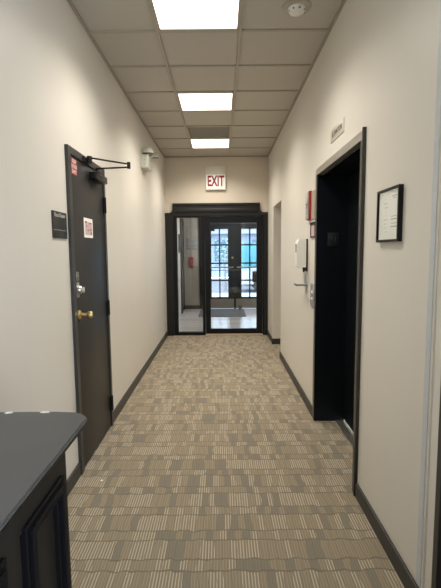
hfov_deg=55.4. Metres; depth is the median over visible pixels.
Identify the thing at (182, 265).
door
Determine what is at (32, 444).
countertop
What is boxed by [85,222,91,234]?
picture
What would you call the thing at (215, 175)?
exit sign
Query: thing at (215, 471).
floor
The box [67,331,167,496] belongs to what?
baseboard
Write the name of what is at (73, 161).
sticker
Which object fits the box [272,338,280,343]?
baseboard
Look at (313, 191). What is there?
blank wall plate
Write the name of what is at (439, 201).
trim
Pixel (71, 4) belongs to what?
trim
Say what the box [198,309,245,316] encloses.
door mat
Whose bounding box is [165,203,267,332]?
trim
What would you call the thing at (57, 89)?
wall
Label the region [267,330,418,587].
baseboard
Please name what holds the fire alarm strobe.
attached to the wall at (375, 69)
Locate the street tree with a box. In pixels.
[211,238,227,289]
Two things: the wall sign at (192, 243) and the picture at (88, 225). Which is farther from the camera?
the wall sign at (192, 243)
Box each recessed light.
[150,0,241,31]
[176,93,233,111]
[189,139,229,148]
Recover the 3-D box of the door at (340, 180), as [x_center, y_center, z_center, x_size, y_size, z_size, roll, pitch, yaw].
[0.979,0.091,3.142,0.299,2.245,1.235,0,6,0]
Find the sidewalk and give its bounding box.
[212,293,255,296]
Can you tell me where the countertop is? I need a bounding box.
[0,412,86,535]
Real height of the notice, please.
0.142 m
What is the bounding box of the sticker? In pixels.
[71,158,76,175]
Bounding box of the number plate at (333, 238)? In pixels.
[328,233,338,245]
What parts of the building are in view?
cornice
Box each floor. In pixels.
[67,308,404,587]
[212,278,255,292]
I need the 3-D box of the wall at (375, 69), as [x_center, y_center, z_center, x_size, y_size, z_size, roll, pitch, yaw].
[0.915,-0.321,2.494,0.140,3.200,10.230,0,6,0]
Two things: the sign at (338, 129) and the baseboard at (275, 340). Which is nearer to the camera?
the sign at (338, 129)
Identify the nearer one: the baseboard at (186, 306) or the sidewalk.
the baseboard at (186, 306)
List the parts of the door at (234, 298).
kick plate, kick plate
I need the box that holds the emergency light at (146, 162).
[140,147,158,171]
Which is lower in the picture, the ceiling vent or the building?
the building
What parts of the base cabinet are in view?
panel moulding, panel moulding, raised panel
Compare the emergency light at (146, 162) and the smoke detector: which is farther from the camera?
the emergency light at (146, 162)
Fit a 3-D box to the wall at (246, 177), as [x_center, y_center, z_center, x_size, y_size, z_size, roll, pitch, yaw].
[-0.067,-0.846,7.644,1.841,3.200,0.120,0,6,0]
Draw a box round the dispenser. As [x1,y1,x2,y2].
[294,239,307,287]
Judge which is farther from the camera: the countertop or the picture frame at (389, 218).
the picture frame at (389, 218)
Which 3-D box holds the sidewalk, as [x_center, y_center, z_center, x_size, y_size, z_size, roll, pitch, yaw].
[0.037,0.241,13.456,28.000,0.120,4.280,0,6,0]
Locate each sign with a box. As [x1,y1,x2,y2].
[187,238,198,248]
[205,166,225,189]
[310,221,314,237]
[331,117,344,143]
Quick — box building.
[211,229,255,276]
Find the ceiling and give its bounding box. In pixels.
[71,0,341,155]
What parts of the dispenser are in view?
plate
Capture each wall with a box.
[0,0,180,478]
[164,157,267,212]
[183,218,199,304]
[268,0,440,587]
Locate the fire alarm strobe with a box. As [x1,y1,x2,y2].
[305,191,311,220]
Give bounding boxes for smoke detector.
[282,0,310,16]
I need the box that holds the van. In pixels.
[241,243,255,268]
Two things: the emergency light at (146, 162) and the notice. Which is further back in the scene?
the emergency light at (146, 162)
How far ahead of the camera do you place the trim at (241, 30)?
3.78 m
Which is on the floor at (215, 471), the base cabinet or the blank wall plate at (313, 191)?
the base cabinet
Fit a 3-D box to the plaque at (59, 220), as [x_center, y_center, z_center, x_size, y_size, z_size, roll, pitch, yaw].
[-0.992,-0.425,2.594,0.009,0.162,0.225,0,6,0]
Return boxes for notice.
[84,218,92,237]
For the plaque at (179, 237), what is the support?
attached to the wall at (57, 89)
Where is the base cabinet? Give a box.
[0,453,71,587]
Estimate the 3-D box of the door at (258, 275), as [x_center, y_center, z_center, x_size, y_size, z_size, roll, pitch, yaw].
[0.267,-0.331,7.667,1.090,2.165,0.141,0,6,0]
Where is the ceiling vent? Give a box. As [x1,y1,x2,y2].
[186,127,230,138]
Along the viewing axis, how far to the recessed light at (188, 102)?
4.67 m
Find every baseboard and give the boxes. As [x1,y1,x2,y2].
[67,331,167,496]
[185,305,199,308]
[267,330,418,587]
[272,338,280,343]
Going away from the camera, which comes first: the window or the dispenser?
the dispenser
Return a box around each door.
[64,144,130,474]
[180,218,184,313]
[199,218,255,308]
[205,215,264,334]
[312,127,366,495]
[431,386,440,587]
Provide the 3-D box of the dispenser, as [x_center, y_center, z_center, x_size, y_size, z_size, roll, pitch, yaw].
[0.793,-0.301,4.145,0.112,0.482,0.130,0,6,0]
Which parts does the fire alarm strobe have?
plate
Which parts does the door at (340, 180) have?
sill, panel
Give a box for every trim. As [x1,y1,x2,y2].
[67,0,345,157]
[89,0,328,156]
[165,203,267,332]
[416,0,440,587]
[421,155,440,587]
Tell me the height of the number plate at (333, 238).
0.115 m
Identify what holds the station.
attached to the wall at (192, 283)
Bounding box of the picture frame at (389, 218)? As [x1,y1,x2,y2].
[376,184,403,242]
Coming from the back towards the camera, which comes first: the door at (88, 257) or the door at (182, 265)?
the door at (182, 265)
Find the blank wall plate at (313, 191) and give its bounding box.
[311,190,314,219]
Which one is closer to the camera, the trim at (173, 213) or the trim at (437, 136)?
the trim at (437, 136)
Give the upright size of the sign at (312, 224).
0.140 m
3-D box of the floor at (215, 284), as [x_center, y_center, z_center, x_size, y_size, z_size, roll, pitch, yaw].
[0.049,-0.399,20.317,28.000,0.100,9.500,0,6,0]
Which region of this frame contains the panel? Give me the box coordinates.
[310,283,313,308]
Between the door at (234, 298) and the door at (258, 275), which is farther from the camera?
the door at (234, 298)
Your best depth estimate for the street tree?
17.41 m
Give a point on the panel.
(312, 284)
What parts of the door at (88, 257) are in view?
knob, closer arm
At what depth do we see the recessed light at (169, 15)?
2.96 m
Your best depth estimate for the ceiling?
3.68 m
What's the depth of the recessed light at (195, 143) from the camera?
6.51 m
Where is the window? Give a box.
[172,216,205,334]
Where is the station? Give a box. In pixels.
[189,257,192,266]
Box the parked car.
[241,268,255,289]
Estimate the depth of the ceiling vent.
5.90 m
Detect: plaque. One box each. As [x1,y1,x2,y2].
[51,210,66,238]
[178,234,180,252]
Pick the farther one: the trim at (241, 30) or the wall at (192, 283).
the wall at (192, 283)

